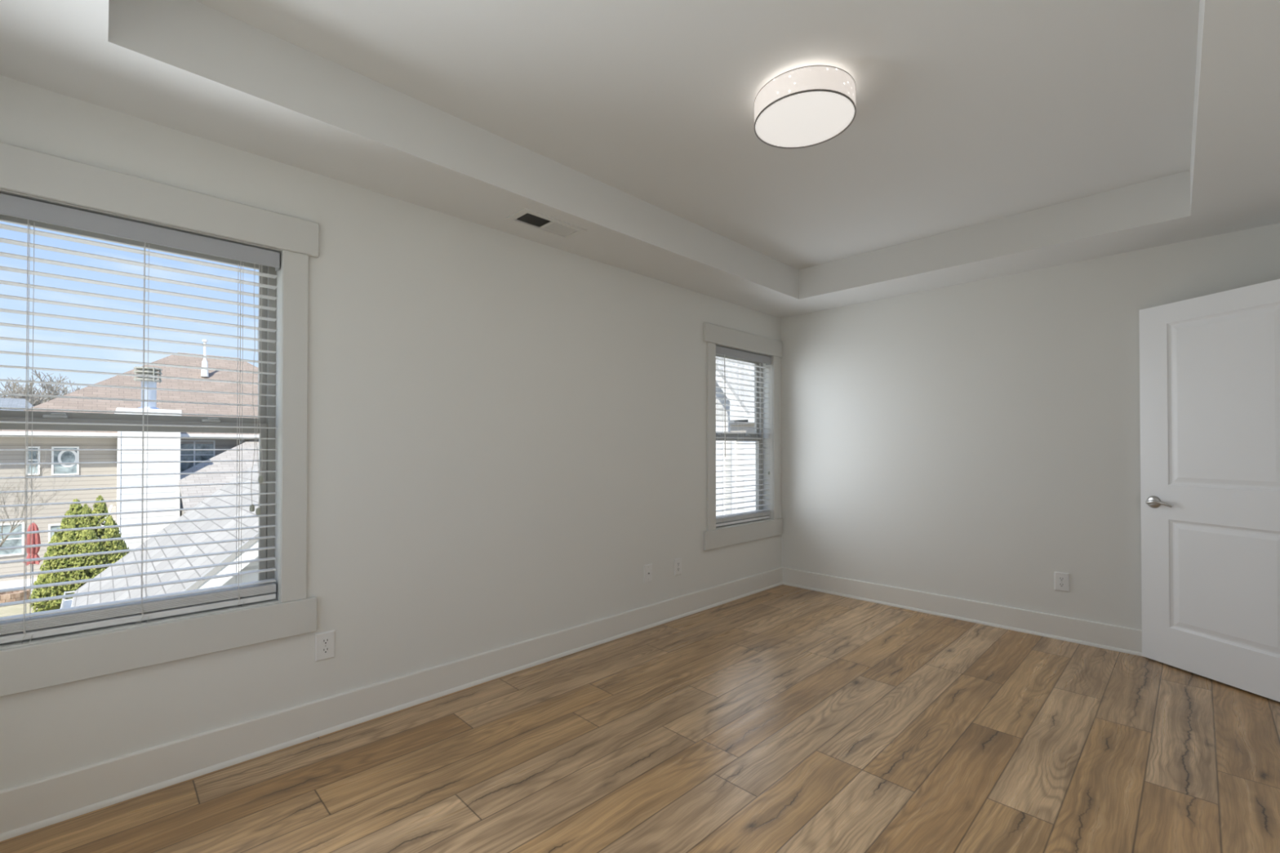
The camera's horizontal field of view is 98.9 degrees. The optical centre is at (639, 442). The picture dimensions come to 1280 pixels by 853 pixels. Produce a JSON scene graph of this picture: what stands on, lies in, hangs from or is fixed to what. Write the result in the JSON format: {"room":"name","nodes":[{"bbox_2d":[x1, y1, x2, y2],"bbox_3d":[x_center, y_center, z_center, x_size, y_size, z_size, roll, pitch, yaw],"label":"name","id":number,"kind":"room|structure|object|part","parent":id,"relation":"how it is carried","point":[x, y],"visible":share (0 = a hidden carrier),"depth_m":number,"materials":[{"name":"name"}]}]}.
{"room":"empty bedroom","nodes":[
{"label":"empty bedroom","id":0,"kind":"room"},
{"bbox_2d":[0,75,782,790],"bbox_3d":[-0.512,-0.126,3.375,5.250,3.000,0.160,1,-1,-44],"label":"wall","id":1,"kind":"structure","parent":0,"point":[505,429],"depth_m":2.74,"materials":[{"name":"paint"}]},
{"bbox_2d":[0,142,319,697],"bbox_3d":[-1.851,-0.074,2.041,1.116,1.763,0.182,1,-1,-44],"label":"window","id":2,"kind":"structure","parent":1,"relation":"in","point":[27,668],"depth_m":2.13,"materials":[{"name":"paint"}]},
{"bbox_3d":[-1.903,-0.426,2.097,0.792,0.706,0.021,1,-1,-44],"label":"sash","id":3,"kind":"part","parent":2,"relation":"part of","materials":[{"name":"plastic"}]},
{"bbox_3d":[-1.884,0.275,2.071,0.792,0.720,0.025,1,-1,-44],"label":"sash","id":4,"kind":"part","parent":2,"relation":"part of","materials":[{"name":"glass"}]},
{"bbox_2d":[0,193,279,644],"bbox_3d":[-1.829,-0.070,2.018,0.838,1.469,0.074,1,-1,-44],"label":"window blind","id":5,"kind":"object","parent":2,"relation":"attached to","point":[21,629],"visible":1,"depth_m":2.00,"materials":[{"name":"plastic"}]},
{"bbox_3d":[-2.036,-0.056,1.828,0.014,1.368,0.056,1,-1,-44],"label":"ladder cord","id":6,"kind":"part","parent":5,"relation":"part of","materials":[{"name":"white fabric"}]},
{"bbox_3d":[-1.836,0.639,2.018,0.830,0.022,0.052,1,-1,-44],"label":"rail","id":7,"kind":"part","parent":5,"relation":"part of","materials":[{"name":"plastic"}]},
{"bbox_3d":[-1.831,-0.054,2.029,0.014,1.368,0.056,1,-1,-44],"label":"ladder cord","id":8,"kind":"part","parent":5,"relation":"part of","materials":[{"name":"white fabric"}]},
{"bbox_3d":[-1.627,-0.052,2.230,0.014,1.368,0.056,1,-1,-44],"label":"ladder cord","id":9,"kind":"part","parent":5,"relation":"part of","materials":[{"name":"white fabric"}]},
{"bbox_3d":[-1.571,-0.239,2.228,0.016,0.985,0.010,1,-1,-44],"label":"pull cord","id":10,"kind":"part","parent":5,"relation":"part of","materials":[{"name":"white fabric"}]},
{"bbox_3d":[-1.559,-0.231,2.241,0.016,1.000,0.010,1,-1,-44],"label":"pull cord","id":11,"kind":"part","parent":5,"relation":"part of","materials":[{"name":"white fabric"}]},
{"bbox_3d":[-1.553,-0.296,2.247,0.011,0.870,0.010,1,-1,-44],"label":"pull cord","id":12,"kind":"part","parent":5,"relation":"part of","materials":[{"name":"white fabric"}]},
{"bbox_3d":[-1.796,-0.883,1.992,1.116,0.146,0.024,1,-1,-44],"label":"head casing","id":13,"kind":"part","parent":2,"relation":"part of","materials":[{"name":"paint"}]},
{"bbox_3d":[-1.894,-0.074,2.084,0.850,1.467,0.060,1,-1,-44],"label":"frame","id":14,"kind":"part","parent":2,"relation":"part of","materials":[{"name":"plastic"}]},
{"bbox_3d":[-1.461,-0.071,2.318,0.095,1.471,0.018,1,-1,-44],"label":"casing","id":15,"kind":"part","parent":2,"relation":"part of","materials":[{"name":"paint"}]},
{"bbox_2d":[315,630,334,662],"bbox_3d":[-1.377,0.887,2.398,0.077,0.120,0.009,1,-1,-44],"label":"wall outlet","id":16,"kind":"object","parent":1,"relation":"attached to","point":[325,641],"visible":1,"depth_m":2.39,"materials":[{"name":"plastic"}]},
{"bbox_2d":[320,646,329,653],"bbox_3d":[-1.375,0.907,2.396,0.034,0.027,0.002,1,-1,-44],"label":"receptacle","id":17,"kind":"object","parent":16,"relation":"attached to","point":[324,650],"depth_m":2.39,"materials":[{"name":"plastic"}]},
{"bbox_2d":[320,637,329,644],"bbox_3d":[-1.375,0.868,2.396,0.034,0.027,0.002,1,-1,-44],"label":"receptacle","id":18,"kind":"object","parent":16,"relation":"attached to","point":[324,641],"depth_m":2.39,"materials":[{"name":"plastic"}]},
{"bbox_2d":[0,567,782,841],"bbox_3d":[-0.447,1.198,3.296,4.930,0.150,0.026,1,-1,-44],"label":"baseboard","id":19,"kind":"structure","parent":1,"relation":"attached to","point":[32,806],"depth_m":2.32,"materials":[{"name":"paint"}]},
{"bbox_2d":[644,563,652,582],"bbox_3d":[0.058,0.904,3.805,0.077,0.120,0.012,1,-1,-44],"label":"cable plate","id":20,"kind":"object","parent":1,"relation":"attached to","point":[647,568],"visible":1,"depth_m":3.80,"materials":[{"name":"plastic"}]},
{"bbox_2d":[674,557,681,575],"bbox_3d":[0.280,0.909,4.026,0.077,0.120,0.009,1,-1,-44],"label":"wall outlet","id":21,"kind":"object","parent":1,"relation":"attached to","point":[677,562],"visible":1,"depth_m":4.02,"materials":[{"name":"plastic"}]},
{"bbox_2d":[702,322,782,550],"bbox_3d":[0.841,-0.049,4.686,1.120,1.763,0.182,1,-1,-44],"label":"window","id":22,"kind":"structure","parent":1,"relation":"in","point":[713,335],"depth_m":4.62,"materials":[{"name":"paint"}]},
{"bbox_3d":[0.561,-0.053,4.305,0.095,1.471,0.018,1,-1,-44],"label":"casing","id":23,"kind":"part","parent":22,"relation":"part of","materials":[{"name":"paint"}]},
{"bbox_3d":[0.791,-0.401,4.745,0.787,0.706,0.021,1,-1,-44],"label":"sash","id":24,"kind":"part","parent":22,"relation":"part of","materials":[{"name":"glass"}]},
{"bbox_3d":[0.811,0.300,4.718,0.787,0.720,0.025,1,-1,-44],"label":"sash","id":25,"kind":"part","parent":22,"relation":"part of","materials":[{"name":"glass"}]},
{"bbox_3d":[0.897,-0.858,4.638,1.120,0.146,0.024,1,-1,-44],"label":"head casing","id":26,"kind":"part","parent":22,"relation":"part of","materials":[{"name":"paint"}]},
{"bbox_2d":[715,345,771,527],"bbox_3d":[0.867,-0.045,4.664,0.833,1.469,0.078,1,-1,-44],"label":"window blind","id":27,"kind":"object","parent":22,"relation":"attached to","point":[758,515],"visible":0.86,"depth_m":4.65,"materials":[{"name":"plastic"}]},
{"bbox_3d":[0.658,-0.032,4.475,0.014,1.368,0.056,1,-1,-44],"label":"ladder cord","id":28,"kind":"part","parent":27,"relation":"part of","materials":[{"name":"white fabric"}]},
{"bbox_3d":[0.863,-0.030,4.676,0.014,1.368,0.056,1,-1,-44],"label":"ladder cord","id":29,"kind":"part","parent":27,"relation":"part of","materials":[{"name":"white fabric"}]},
{"bbox_3d":[0.859,0.663,4.666,0.825,0.022,0.052,1,-1,-44],"label":"rail","id":30,"kind":"part","parent":27,"relation":"part of","materials":[{"name":"plastic"}]},
{"bbox_3d":[1.068,-0.028,4.878,0.014,1.368,0.056,1,-1,-44],"label":"ladder cord","id":31,"kind":"part","parent":27,"relation":"part of","materials":[{"name":"white fabric"}]},
{"bbox_3d":[0.800,-0.050,4.732,0.845,1.467,0.060,1,-1,-44],"label":"frame","id":32,"kind":"part","parent":22,"relation":"part of","materials":[{"name":"plastic"}]},
{"bbox_3d":[1.232,-0.047,4.963,0.095,1.471,0.018,1,-1,-44],"label":"casing","id":33,"kind":"part","parent":22,"relation":"part of","materials":[{"name":"paint"}]},
{"bbox_2d":[0,0,1279,318],"bbox_3d":[0.473,-1.466,1.250,6.840,0.560,4.590,1,-1,-44],"label":"ceiling","id":34,"kind":"structure","parent":0,"point":[985,139],"depth_m":2.22,"materials":[{"name":"paint"}]},
{"bbox_2d":[506,207,586,239],"bbox_3d":[-0.495,-1.164,2.927,0.397,0.011,0.174,1,-1,-44],"label":"ceiling vent","id":35,"kind":"object","parent":34,"relation":"in","point":[524,216],"visible":1,"depth_m":2.92,"materials":[{"name":"metal"}]},
{"bbox_2d":[754,65,856,148],"bbox_3d":[0.661,-1.353,2.212,0.392,0.120,0.392,1,-1,-44],"label":"ceiling light","id":36,"kind":"object","parent":34,"relation":"attached to","point":[806,106],"visible":1,"depth_m":2.13,"materials":[{"name":"white"}]},
{"bbox_3d":[0.661,-1.342,2.211,0.390,0.090,0.390,1,-1,-44],"label":"lamp shade","id":37,"kind":"part","parent":36,"relation":"part of","materials":[{"name":"white fabric"}]},
{"bbox_2d":[755,91,854,147],"bbox_3d":[0.661,-1.297,2.211,0.383,0.007,0.383,1,-1,-44],"label":"diffuser","id":38,"kind":"object","parent":36,"relation":"attached to","point":[788,119],"depth_m":2.19,"materials":[{"name":"white plastic"}]},
{"bbox_2d":[0,584,1279,852],"bbox_3d":[1.096,1.309,1.725,4.930,0.100,4.430,1,-1,-44],"label":"floor","id":39,"kind":"structure","parent":0,"point":[783,718],"depth_m":2.21,"materials":[{"name":"brown wood"}]},
{"bbox_2d":[781,222,1279,630],"bbox_3d":[2.912,-0.124,3.522,0.160,3.000,4.430,1,-1,-44],"label":"wall","id":40,"kind":"structure","parent":0,"point":[979,441],"depth_m":3.85,"materials":[{"name":"paint"}]},
{"bbox_2d":[782,567,1142,656],"bbox_3d":[2.390,1.204,3.908,0.026,0.150,3.130,1,-1,-44],"label":"baseboard","id":41,"kind":"structure","parent":40,"relation":"attached to","point":[1101,635],"depth_m":3.88,"materials":[{"name":"paint"}]},
{"bbox_2d":[1054,571,1069,591],"bbox_3d":[2.743,0.903,3.564,0.009,0.120,0.077,1,-1,-44],"label":"wall outlet","id":42,"kind":"object","parent":40,"relation":"attached to","point":[1061,580],"visible":1,"depth_m":3.56,"materials":[{"name":"plastic"}]},
{"bbox_2d":[1057,576,1065,581],"bbox_3d":[2.741,0.883,3.562,0.002,0.027,0.034,1,-1,-44],"label":"receptacle","id":43,"kind":"object","parent":42,"relation":"attached to","point":[1060,578],"depth_m":3.56,"materials":[{"name":"plastic"}]},
{"bbox_2d":[1058,582,1065,586],"bbox_3d":[2.741,0.922,3.562,0.002,0.027,0.034,1,-1,-44],"label":"receptacle","id":44,"kind":"object","parent":42,"relation":"attached to","point":[1060,584],"depth_m":3.56,"materials":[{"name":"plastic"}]},
{"bbox_3d":[1.723,-0.148,0.987,5.090,3.000,0.120,1,-1,-44],"label":"wall","id":45,"kind":"structure","parent":0,"visible":0},
{"bbox_2d":[1138,279,1279,702],"bbox_3d":[3.066,0.232,2.869,0.136,2.052,0.798,0,-1,-12],"label":"door","id":46,"kind":"structure","parent":45,"relation":"in","point":[1210,364],"depth_m":2.92,"materials":[{"name":"paint"}]},
{"bbox_3d":[2.983,0.343,3.185,0.013,0.072,0.072,0,-1,-12],"label":"handle","id":47,"kind":"part","parent":46,"relation":"part of","materials":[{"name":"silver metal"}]},
{"bbox_3d":[2.965,0.345,3.130,0.051,0.036,0.122,0,-1,-12],"label":"lever","id":48,"kind":"part","parent":46,"relation":"part of","materials":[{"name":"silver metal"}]},
{"label":"outside","id":49,"kind":"structure","parent":0,"visible":0},
{"bbox_2d":[0,598,37,617],"bbox_3d":[-19.664,5.253,33.466,130.000,0.200,110.000,1,-1,-44],"label":"ground","id":50,"kind":"structure","parent":49,"point":[14,610],"depth_m":16.37,"materials":[{"name":"beige concrete"}]},
{"bbox_2d":[0,589,30,603],"bbox_3d":[-19.981,4.856,17.313,0.960,0.295,0.960,1,-1,-44],"label":"stone wall","id":51,"kind":"structure","parent":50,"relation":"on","point":[13,596],"depth_m":17.19,"materials":[{"name":"brown stone"}]},
{"bbox_2d":[0,397,34,410],"bbox_3d":[-39.178,1.293,29.748,9.900,7.650,8.800,1,-1,-44],"label":"house","id":52,"kind":"structure","parent":50,"relation":"on","point":[4,402],"depth_m":30.51,"materials":[{"name":"white"}]},
{"bbox_2d":[0,577,36,593],"bbox_3d":[-22.845,4.983,17.302,6.800,0.040,3.600,1,-1,-44],"label":"patio","id":53,"kind":"structure","parent":50,"relation":"on","point":[18,583],"depth_m":19.35,"materials":[{"name":"concrete"}]},
{"bbox_2d":[23,520,42,592],"bbox_3d":[-20.424,3.804,18.430,0.480,2.340,0.480,1,-1,-44],"label":"patio umbrella","id":54,"kind":"object","parent":53,"relation":"on","point":[35,537],"visible":0.66,"depth_m":18.39,"materials":[{"name":"red fabric"}]},
{"bbox_2d":[0,381,48,406],"bbox_3d":[-43.322,0.458,38.691,4.460,9.534,5.080,0,-1,27],"label":"bare tree","id":55,"kind":"object","parent":50,"relation":"on","point":[35,399],"visible":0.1,"depth_m":38.19,"materials":[{"name":"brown plant"}]},
{"bbox_2d":[0,444,79,546],"bbox_3d":[-19.368,2.483,16.712,3.193,5.035,2.172,1,-1,-44],"label":"bare sapling","id":56,"kind":"object","parent":50,"relation":"on","point":[14,527],"visible":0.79,"depth_m":17.10,"materials":[{"name":"brown plant"}]},
{"bbox_2d":[0,369,80,403],"bbox_3d":[-49.992,-0.386,46.008,9.998,11.349,6.701,0,-1,37],"label":"bare tree","id":57,"kind":"object","parent":50,"relation":"on","point":[49,387],"visible":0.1,"depth_m":44.71,"materials":[{"name":"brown plant"}]},
{"bbox_2d":[29,494,129,613],"bbox_3d":[-16.330,3.267,16.209,2.048,3.452,1.728,0,-1,-20],"label":"arborvitae","id":58,"kind":"object","parent":50,"relation":"on","point":[99,508],"visible":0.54,"depth_m":15.82,"materials":[{"name":"green plant"}]},
{"bbox_2d":[0,339,258,582],"bbox_3d":[-20.384,0.037,26.357,14.460,10.100,17.000,1,-1,-44],"label":"neighbor house","id":59,"kind":"structure","parent":50,"relation":"on","point":[6,442],"depth_m":20.81,"materials":[{"name":"beige"}]},
{"bbox_3d":[-22.868,3.491,19.793,0.730,1.060,0.025,1,-1,-44],"label":"pane","id":60,"kind":"part","parent":59,"relation":"part of","materials":[{"name":"clear glass"}]},
{"bbox_3d":[-22.429,0.655,20.250,0.240,0.940,0.025,1,-1,-44],"label":"pane","id":61,"kind":"part","parent":59,"relation":"part of","materials":[{"name":"clear glass"}]},
{"bbox_3d":[-21.834,3.996,20.804,0.750,1.770,0.025,1,-1,-44],"label":"pane","id":62,"kind":"part","parent":59,"relation":"part of","materials":[{"name":"clear glass"}]},
{"bbox_3d":[-21.841,0.676,20.828,0.610,0.970,0.025,1,-1,-44],"label":"pane","id":63,"kind":"part","parent":59,"relation":"part of","materials":[{"name":"clear glass"}]},
{"bbox_3d":[-20.378,3.047,20.951,0.530,1.180,1.880,1,-1,-44],"label":"bay trim","id":64,"kind":"part","parent":59,"relation":"part of","materials":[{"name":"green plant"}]},
{"bbox_3d":[-19.109,0.596,23.513,1.270,1.320,0.025,1,-1,-44],"label":"pane","id":65,"kind":"part","parent":59,"relation":"part of","materials":[{"name":"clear glass"}]},
{"bbox_2d":[60,461,258,608],"bbox_3d":[-4.439,2.116,9.077,7.190,5.623,4.872,1,-1,-44],"label":"roof","id":66,"kind":"object","parent":50,"relation":"on","point":[246,477],"visible":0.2,"depth_m":7.11,"materials":[{"name":"grey"}]},
{"bbox_2d":[715,356,755,515],"bbox_3d":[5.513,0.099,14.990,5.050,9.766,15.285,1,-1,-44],"label":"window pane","id":67,"kind":"structure","parent":50,"relation":"on","point":[735,430],"depth_m":14.71,"materials":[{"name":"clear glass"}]}
]}

